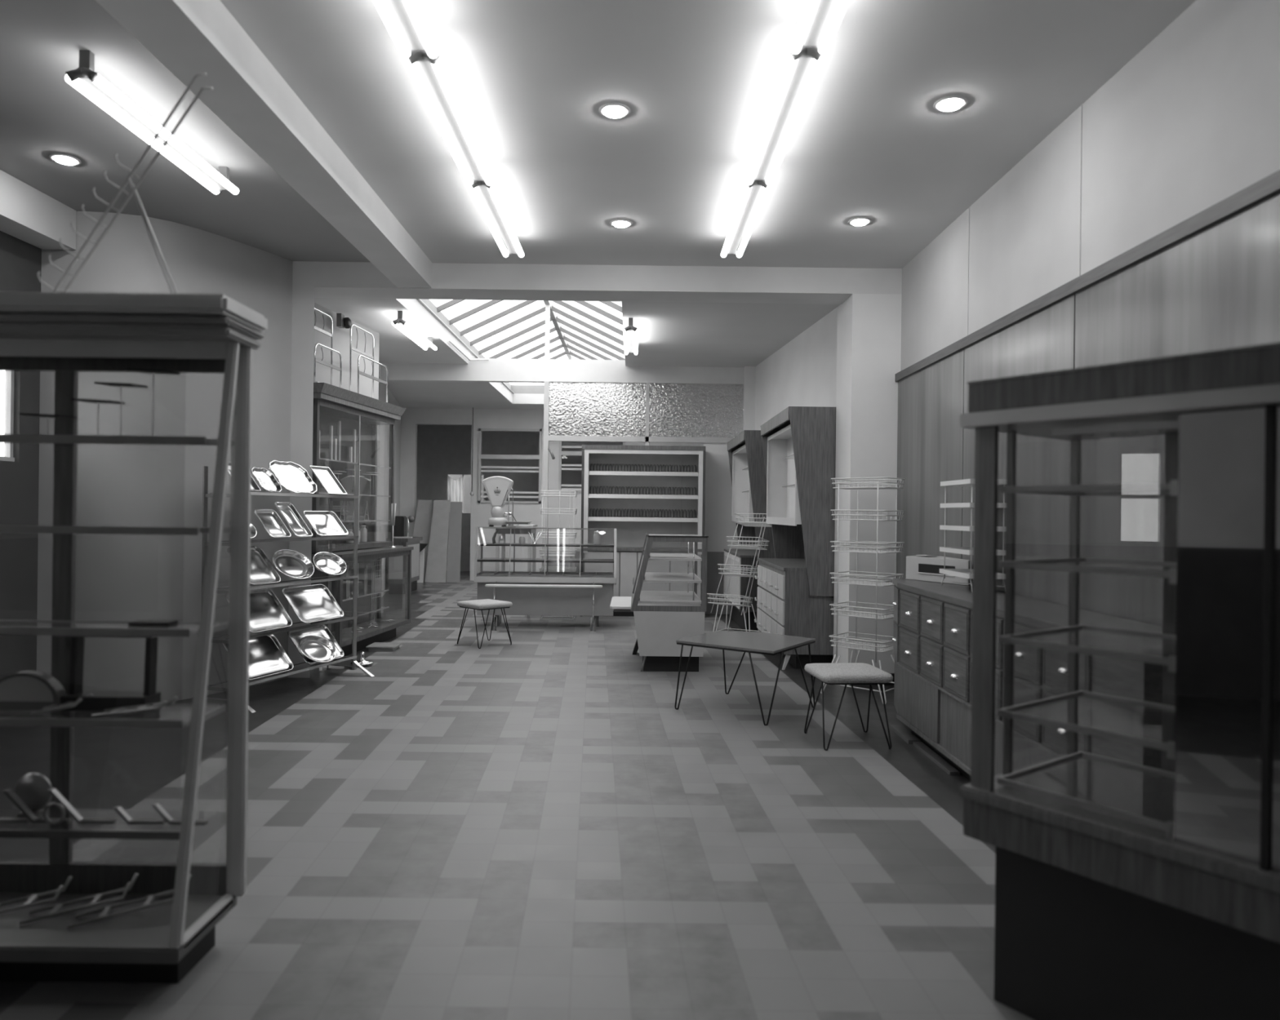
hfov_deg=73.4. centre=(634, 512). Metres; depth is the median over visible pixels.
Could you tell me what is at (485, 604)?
stool
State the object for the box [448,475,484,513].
brick wall
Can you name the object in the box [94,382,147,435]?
stand
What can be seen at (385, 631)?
display case
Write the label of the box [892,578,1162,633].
countertop
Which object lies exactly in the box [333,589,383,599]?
glass shelf
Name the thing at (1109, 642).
glass shelf
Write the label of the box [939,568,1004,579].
tray
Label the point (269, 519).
serving tray
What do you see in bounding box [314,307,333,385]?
frame
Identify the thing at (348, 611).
glass shelf
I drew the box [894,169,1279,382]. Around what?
trim
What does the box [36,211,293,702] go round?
wall
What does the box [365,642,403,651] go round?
box
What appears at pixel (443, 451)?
wall
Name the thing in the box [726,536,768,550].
basket
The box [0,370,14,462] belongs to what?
window
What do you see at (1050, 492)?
glass shelf
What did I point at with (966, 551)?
tray
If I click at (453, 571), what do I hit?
leaning board
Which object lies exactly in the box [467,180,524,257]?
fluorescent light
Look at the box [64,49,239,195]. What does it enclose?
fluorescent light
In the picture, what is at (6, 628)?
glass shelf
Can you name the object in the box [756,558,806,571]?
countertop
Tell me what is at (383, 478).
wall
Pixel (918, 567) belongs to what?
box
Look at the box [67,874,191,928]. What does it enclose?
rack
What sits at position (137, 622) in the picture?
bar
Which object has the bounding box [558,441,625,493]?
window
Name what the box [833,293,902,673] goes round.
pillar
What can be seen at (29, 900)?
rack
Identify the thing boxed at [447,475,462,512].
curtain
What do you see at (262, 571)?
serving tray
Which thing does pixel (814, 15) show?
fluorescent light
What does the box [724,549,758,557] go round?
countertop
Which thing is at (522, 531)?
work table
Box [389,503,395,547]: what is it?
sign stand
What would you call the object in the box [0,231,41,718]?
wall
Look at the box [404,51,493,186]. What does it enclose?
fluorescent light
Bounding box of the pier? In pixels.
[742,366,755,431]
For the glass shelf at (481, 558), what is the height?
0.006 m
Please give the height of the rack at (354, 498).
1.840 m
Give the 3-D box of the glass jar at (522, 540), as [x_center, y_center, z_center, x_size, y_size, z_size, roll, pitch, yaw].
[-1.428,0.352,10.942,0.080,0.090,0.080,1,0,0]
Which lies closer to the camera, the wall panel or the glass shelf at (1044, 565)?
the glass shelf at (1044, 565)
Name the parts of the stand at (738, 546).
leg, leg, leg, leg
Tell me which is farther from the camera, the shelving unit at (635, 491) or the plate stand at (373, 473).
the shelving unit at (635, 491)
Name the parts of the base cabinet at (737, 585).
inset panel, panel door, inset panel, panel door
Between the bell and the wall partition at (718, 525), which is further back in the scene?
the wall partition at (718, 525)
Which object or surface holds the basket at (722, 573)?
on the stand at (738, 546)
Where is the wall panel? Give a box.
[704,551,730,614]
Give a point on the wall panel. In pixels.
(713, 558)
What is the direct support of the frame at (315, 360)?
on the display case at (332, 404)
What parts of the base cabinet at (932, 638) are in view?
drawer, drawer, moulding, moulding, drawer, drawer, sliding door, cup pull, cup pull, moulding, moulding, drawer, drawer, rail, cup pull, cup pull, moulding, moulding, drawer, drawer, sliding door, rail, moulding, moulding, drawer, drawer, cup pull, moulding, moulding, drawer, drawer, sliding door, cup pull, cup pull, moulding, moulding, drawer, drawer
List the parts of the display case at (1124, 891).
corner post, wide post, post, post, moulding, cornice, mirror door, mirror door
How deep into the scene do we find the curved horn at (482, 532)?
10.84 m
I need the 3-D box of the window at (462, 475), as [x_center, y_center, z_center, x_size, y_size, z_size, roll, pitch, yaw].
[-4.025,-0.433,20.538,0.860,0.950,0.075,1,0,0]
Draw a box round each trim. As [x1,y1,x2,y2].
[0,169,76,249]
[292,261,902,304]
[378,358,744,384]
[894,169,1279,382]
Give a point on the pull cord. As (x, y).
(472, 493)
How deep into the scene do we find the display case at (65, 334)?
2.73 m
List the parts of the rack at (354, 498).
post, rail, rail, rail, rail, shelf rail, shelf rail, shelf rail, shelf rail, shelf rail, post, post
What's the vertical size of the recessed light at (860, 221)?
0.028 m
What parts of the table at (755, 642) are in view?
leg, leg, rim rod, leg, leg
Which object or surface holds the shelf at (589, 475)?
attached to the shelving unit at (635, 491)
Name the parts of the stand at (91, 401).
stem, plate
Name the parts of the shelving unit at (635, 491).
cupboard door, cupboard door, counter rail, white frame, panel, panel, cupboard door, cupboard door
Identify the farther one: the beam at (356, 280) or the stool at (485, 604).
the stool at (485, 604)
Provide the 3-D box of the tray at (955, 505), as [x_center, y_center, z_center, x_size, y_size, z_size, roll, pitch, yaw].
[2.091,-0.044,5.285,0.236,0.028,0.496,1,0,0]
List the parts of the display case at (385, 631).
post, panel, upright strip, upright strip, upright strip, upright strip, upright strip, upright strip, upright strip, post, post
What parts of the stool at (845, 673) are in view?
leg, leg, seat, seat frame, leg, leg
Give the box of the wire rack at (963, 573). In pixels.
[939,479,1006,592]
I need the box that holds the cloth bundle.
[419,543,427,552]
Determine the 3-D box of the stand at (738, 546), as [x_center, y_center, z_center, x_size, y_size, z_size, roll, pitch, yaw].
[1.249,0.735,9.976,0.650,1.460,0.536,1,0,30]
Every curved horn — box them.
[480,529,485,543]
[492,529,498,543]
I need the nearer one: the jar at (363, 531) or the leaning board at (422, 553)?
the jar at (363, 531)
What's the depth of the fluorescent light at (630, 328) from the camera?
9.74 m
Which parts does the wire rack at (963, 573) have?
leg frame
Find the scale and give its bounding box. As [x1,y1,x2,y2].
[482,475,531,527]
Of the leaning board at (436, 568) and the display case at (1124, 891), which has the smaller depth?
the display case at (1124, 891)
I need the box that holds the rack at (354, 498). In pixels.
[191,464,373,713]
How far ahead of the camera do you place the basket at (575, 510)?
11.49 m
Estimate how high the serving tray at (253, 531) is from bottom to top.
0.154 m
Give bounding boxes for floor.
[0,571,1033,1019]
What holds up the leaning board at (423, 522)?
on the floor
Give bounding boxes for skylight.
[416,298,625,394]
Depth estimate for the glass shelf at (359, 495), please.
9.34 m
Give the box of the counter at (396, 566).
[386,537,422,594]
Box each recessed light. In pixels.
[48,153,80,165]
[599,102,630,119]
[609,219,632,227]
[848,217,871,226]
[933,95,967,112]
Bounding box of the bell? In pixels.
[336,313,351,328]
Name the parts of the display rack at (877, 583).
leg, leg, leg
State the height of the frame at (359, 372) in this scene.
0.430 m
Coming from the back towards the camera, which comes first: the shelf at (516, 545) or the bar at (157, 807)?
the shelf at (516, 545)
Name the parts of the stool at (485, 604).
leg, leg, seat frame, seat, leg, leg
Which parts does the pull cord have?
cord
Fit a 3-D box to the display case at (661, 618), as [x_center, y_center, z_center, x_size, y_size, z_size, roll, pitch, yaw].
[0.220,0.831,8.347,0.890,1.247,1.206,1,0,0]
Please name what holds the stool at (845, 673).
on the floor
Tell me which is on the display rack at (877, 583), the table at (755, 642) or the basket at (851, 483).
the basket at (851, 483)
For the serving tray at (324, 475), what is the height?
0.238 m
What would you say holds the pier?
attached to the wall at (802, 372)
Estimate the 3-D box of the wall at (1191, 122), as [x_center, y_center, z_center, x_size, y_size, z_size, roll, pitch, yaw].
[2.326,-0.307,2.680,0.155,3.570,9.360,1,0,0]
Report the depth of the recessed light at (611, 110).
4.49 m
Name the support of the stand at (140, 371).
on the display case at (65, 334)
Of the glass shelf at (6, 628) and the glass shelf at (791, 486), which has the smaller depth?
the glass shelf at (6, 628)
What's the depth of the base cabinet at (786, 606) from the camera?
7.97 m
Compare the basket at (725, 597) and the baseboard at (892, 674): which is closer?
the baseboard at (892, 674)
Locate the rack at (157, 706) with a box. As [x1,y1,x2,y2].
[91,696,177,718]
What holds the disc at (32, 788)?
on the display case at (65, 334)
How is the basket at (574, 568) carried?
on the wire rack at (541, 551)
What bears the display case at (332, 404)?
on the display case at (385, 631)
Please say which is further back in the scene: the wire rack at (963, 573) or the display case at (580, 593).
the display case at (580, 593)
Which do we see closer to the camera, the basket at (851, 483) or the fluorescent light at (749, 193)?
the fluorescent light at (749, 193)
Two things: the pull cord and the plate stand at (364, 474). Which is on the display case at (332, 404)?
the plate stand at (364, 474)
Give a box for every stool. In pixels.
[457,599,512,648]
[804,662,893,751]
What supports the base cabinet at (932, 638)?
on the floor
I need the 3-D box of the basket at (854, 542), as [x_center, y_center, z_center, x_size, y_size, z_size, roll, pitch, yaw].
[1.882,0.277,6.930,0.494,0.084,0.354,1,0,42]
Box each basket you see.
[538,566,576,572]
[539,508,577,515]
[539,532,577,538]
[539,549,576,556]
[540,490,577,497]
[706,593,753,607]
[717,564,757,577]
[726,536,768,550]
[734,513,771,527]
[828,631,893,653]
[829,571,903,586]
[829,601,893,619]
[830,510,904,520]
[830,540,904,554]
[831,477,905,489]
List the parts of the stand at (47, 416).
plate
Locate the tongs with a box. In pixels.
[528,532,542,544]
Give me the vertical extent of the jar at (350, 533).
0.150 m
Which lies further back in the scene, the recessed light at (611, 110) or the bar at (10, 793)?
the recessed light at (611, 110)
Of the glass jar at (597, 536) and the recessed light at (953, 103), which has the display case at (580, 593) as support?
the glass jar at (597, 536)
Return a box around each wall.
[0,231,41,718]
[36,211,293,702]
[287,287,314,678]
[313,302,379,541]
[377,382,400,597]
[400,408,726,581]
[416,424,622,571]
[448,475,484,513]
[542,381,743,572]
[755,304,841,430]
[896,0,1279,626]
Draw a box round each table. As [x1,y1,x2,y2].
[493,524,537,617]
[674,631,815,725]
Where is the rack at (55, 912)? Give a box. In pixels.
[18,873,138,925]
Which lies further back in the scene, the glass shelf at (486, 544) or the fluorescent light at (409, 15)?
the glass shelf at (486, 544)
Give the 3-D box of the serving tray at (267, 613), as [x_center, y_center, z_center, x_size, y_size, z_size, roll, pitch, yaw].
[-2.861,0.744,6.564,0.246,0.292,0.500,1,0,17]
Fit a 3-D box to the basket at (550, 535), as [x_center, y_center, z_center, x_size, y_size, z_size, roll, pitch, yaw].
[-1.024,0.302,11.620,0.490,0.079,0.290,1,0,0]
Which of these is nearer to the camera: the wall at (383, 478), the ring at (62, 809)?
the ring at (62, 809)
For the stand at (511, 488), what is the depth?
11.17 m
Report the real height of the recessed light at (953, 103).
0.028 m
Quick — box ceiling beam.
[95,0,431,288]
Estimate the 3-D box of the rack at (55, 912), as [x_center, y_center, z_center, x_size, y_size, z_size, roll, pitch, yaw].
[-1.736,1.211,2.692,0.306,0.102,0.080,1,0,-14]
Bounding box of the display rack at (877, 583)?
[820,477,905,704]
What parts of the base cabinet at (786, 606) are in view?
door, door, door, door, door, door, door, door, door, door, door, door, door, door, door, leg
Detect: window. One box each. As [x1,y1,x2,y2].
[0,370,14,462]
[462,475,471,514]
[477,428,542,503]
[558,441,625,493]
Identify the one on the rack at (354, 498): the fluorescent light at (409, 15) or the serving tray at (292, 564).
the serving tray at (292, 564)
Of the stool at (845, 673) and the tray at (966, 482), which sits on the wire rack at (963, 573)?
the tray at (966, 482)
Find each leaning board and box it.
[413,500,432,582]
[417,548,424,582]
[424,500,449,582]
[446,502,462,582]
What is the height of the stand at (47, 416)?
0.081 m
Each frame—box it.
[313,342,342,387]
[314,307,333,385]
[349,324,373,398]
[357,355,388,402]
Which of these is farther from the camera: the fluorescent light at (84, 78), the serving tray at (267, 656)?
the serving tray at (267, 656)
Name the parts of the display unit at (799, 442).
white frame, panel, panel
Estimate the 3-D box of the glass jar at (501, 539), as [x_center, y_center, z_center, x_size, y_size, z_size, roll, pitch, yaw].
[-1.687,0.344,10.912,0.070,0.099,0.070,1,0,0]
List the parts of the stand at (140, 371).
plate, stem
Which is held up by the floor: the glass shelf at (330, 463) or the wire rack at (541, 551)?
the wire rack at (541, 551)
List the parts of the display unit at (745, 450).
white frame, panel, panel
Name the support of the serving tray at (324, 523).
on the rack at (354, 498)
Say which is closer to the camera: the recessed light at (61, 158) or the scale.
the recessed light at (61, 158)
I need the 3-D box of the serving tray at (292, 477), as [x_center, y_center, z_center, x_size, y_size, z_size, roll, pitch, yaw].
[-2.731,-0.285,6.883,0.224,0.266,0.440,1,0,17]
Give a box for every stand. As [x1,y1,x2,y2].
[18,413,76,435]
[36,72,213,293]
[71,398,124,435]
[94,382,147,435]
[126,368,179,435]
[339,501,344,520]
[351,652,373,666]
[364,474,377,494]
[365,471,381,494]
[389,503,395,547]
[506,488,516,526]
[706,513,771,631]
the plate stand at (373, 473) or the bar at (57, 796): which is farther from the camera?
the plate stand at (373, 473)
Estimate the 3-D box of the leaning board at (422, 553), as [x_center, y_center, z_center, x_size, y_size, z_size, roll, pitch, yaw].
[-4.363,1.023,17.190,0.300,0.750,0.080,1,0,0]
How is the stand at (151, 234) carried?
on the display case at (65, 334)
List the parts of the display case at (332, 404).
post, upright strip, upright strip, upright strip, upright strip, panel, upright strip, upright strip, upright strip, cornice, post, post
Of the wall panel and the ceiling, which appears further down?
the wall panel
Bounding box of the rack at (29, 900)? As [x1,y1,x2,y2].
[0,876,72,914]
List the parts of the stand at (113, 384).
stem, plate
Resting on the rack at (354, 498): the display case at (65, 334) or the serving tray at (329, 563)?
the serving tray at (329, 563)
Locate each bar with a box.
[0,817,30,823]
[2,789,71,823]
[47,788,117,824]
[113,806,166,825]
[128,620,177,625]
[151,804,207,825]
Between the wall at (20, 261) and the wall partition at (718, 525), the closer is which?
the wall at (20, 261)
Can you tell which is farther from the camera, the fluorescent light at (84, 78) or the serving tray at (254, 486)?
the serving tray at (254, 486)
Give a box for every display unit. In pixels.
[727,430,775,558]
[760,406,835,596]
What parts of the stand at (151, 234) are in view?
prop leg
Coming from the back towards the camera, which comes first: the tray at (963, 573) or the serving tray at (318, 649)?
the serving tray at (318, 649)
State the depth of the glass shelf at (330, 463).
9.09 m
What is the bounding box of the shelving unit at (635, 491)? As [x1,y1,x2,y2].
[580,444,706,616]
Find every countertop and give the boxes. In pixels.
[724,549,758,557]
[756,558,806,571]
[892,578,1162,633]
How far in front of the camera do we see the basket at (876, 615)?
6.90 m
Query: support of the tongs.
on the display case at (580, 593)
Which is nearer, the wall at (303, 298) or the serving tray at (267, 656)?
the serving tray at (267, 656)
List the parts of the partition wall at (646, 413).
dado panel, pebbled pane, pebbled pane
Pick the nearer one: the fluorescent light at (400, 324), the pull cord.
the fluorescent light at (400, 324)
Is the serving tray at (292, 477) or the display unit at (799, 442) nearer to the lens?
the serving tray at (292, 477)
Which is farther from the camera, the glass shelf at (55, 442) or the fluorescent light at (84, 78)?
the fluorescent light at (84, 78)
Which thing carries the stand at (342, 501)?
on the display case at (332, 404)
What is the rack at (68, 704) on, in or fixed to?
on the display case at (65, 334)
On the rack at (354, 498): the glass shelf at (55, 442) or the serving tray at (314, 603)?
the serving tray at (314, 603)
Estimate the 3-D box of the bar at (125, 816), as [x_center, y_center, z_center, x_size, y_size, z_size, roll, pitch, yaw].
[-1.555,0.953,2.700,0.158,0.050,0.020,1,0,0]
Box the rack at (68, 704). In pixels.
[31,693,93,715]
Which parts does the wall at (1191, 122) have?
wall panel, wall panel, wall panel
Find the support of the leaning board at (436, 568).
on the floor
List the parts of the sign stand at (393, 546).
frame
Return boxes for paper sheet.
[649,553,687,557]
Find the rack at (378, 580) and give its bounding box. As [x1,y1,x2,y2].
[371,560,381,622]
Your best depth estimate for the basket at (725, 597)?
9.87 m
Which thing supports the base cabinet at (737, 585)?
on the floor
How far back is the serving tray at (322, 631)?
7.27 m
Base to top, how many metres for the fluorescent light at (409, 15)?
0.158 m
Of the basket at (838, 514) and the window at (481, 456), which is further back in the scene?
the window at (481, 456)
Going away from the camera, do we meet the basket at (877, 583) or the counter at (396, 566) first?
the basket at (877, 583)
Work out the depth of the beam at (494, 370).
12.40 m
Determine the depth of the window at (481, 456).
17.77 m
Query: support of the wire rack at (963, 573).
on the countertop
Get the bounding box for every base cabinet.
[723,549,758,631]
[754,558,834,670]
[891,578,1162,781]
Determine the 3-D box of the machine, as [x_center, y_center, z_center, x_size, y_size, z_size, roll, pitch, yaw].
[-4.033,0.248,15.080,0.340,0.390,0.280,1,0,0]
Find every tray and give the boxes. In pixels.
[222,631,293,680]
[225,588,292,633]
[226,546,280,585]
[227,462,261,491]
[229,520,257,538]
[251,466,281,493]
[253,509,291,537]
[268,460,317,493]
[271,549,314,579]
[274,502,312,537]
[281,584,344,623]
[287,625,344,665]
[298,635,336,662]
[302,511,348,536]
[309,465,346,494]
[312,551,346,575]
[939,525,1005,531]
[939,546,1005,555]
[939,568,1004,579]
[940,479,1006,486]
[940,502,1005,508]
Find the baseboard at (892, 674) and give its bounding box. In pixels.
[871,673,894,685]
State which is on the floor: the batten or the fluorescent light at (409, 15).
the batten
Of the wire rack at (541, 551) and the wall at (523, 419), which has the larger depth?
the wall at (523, 419)
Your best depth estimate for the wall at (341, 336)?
9.51 m
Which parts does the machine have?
handle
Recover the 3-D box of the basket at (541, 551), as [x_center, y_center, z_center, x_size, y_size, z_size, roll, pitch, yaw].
[-1.027,0.542,11.620,0.490,0.079,0.290,1,0,0]
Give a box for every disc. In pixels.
[14,773,52,817]
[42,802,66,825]
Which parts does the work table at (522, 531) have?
leg, leg, leg, leg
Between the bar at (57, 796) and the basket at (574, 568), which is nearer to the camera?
the bar at (57, 796)
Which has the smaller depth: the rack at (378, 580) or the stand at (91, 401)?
the stand at (91, 401)
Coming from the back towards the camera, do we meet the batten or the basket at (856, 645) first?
the basket at (856, 645)
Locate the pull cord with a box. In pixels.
[470,407,474,496]
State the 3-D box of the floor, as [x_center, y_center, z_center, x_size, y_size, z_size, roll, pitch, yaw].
[-0.904,1.439,10.327,11.928,0.001,24.788,1,0,0]
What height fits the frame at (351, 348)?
0.760 m
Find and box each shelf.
[0,621,220,635]
[4,439,217,444]
[318,493,378,497]
[319,459,385,468]
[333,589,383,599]
[343,606,384,617]
[476,560,613,563]
[477,544,613,547]
[479,557,613,560]
[480,542,613,545]
[589,475,693,476]
[782,454,794,459]
[782,484,795,487]
[1013,627,1175,657]
[1027,560,1176,570]
[1048,490,1170,494]
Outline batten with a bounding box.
[889,724,959,776]
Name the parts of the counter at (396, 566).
panel, panel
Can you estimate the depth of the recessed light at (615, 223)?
6.25 m
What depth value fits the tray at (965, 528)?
5.18 m
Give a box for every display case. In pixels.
[0,291,267,983]
[310,546,413,656]
[311,382,405,553]
[473,526,616,631]
[609,533,708,671]
[960,342,1279,1019]
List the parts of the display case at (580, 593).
corner post, pane, corner post, ledge leg, leg, rail, price rail, price rail, rail, pane, ledge leg, leg, corner post, corner post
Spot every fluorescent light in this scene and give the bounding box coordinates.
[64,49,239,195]
[373,0,438,58]
[391,311,437,350]
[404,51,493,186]
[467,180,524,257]
[622,318,638,355]
[720,180,771,257]
[745,47,825,185]
[789,0,849,54]
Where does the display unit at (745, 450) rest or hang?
attached to the wall at (802, 372)
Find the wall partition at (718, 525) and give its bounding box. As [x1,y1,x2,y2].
[703,444,737,551]
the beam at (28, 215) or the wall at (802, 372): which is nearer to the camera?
the beam at (28, 215)
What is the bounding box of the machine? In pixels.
[393,515,414,537]
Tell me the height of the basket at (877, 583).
0.084 m
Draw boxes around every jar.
[346,529,353,543]
[360,525,367,542]
[498,536,504,543]
[519,537,524,543]
[593,530,601,544]
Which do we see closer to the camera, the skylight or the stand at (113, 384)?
the stand at (113, 384)
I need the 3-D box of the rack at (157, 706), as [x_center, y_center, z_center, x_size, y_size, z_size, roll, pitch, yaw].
[-1.558,0.607,2.680,0.225,0.054,0.080,1,0,-3]
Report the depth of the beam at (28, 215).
5.78 m
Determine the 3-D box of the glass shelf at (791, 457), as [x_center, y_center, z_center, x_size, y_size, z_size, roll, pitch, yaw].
[1.622,-0.554,8.398,0.190,0.007,0.855,1,0,0]
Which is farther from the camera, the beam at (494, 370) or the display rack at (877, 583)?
the beam at (494, 370)
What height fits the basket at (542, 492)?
0.079 m
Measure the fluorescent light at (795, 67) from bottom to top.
0.158 m
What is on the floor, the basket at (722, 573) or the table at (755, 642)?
the table at (755, 642)
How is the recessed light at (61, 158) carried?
in the ceiling
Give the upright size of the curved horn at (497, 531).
0.185 m
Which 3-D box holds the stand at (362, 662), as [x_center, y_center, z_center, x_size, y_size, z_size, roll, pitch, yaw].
[-2.516,1.355,7.950,0.210,0.130,0.210,1,0,0]
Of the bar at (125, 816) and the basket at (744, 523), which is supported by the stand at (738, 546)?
the basket at (744, 523)
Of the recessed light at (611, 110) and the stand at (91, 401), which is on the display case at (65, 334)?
the stand at (91, 401)
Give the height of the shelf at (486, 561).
0.024 m
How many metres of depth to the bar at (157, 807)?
2.69 m
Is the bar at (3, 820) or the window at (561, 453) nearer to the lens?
the bar at (3, 820)
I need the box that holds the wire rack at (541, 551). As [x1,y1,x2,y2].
[538,490,577,620]
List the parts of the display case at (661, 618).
sill rail, slanted pane, plinth trim, frame rail, shelf frame, shelf frame, shelf frame, pane, frame rail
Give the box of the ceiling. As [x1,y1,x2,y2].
[0,0,1195,409]
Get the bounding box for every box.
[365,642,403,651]
[906,555,970,585]
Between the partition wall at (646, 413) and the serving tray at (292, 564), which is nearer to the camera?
the serving tray at (292, 564)
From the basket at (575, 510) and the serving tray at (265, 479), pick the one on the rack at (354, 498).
the serving tray at (265, 479)

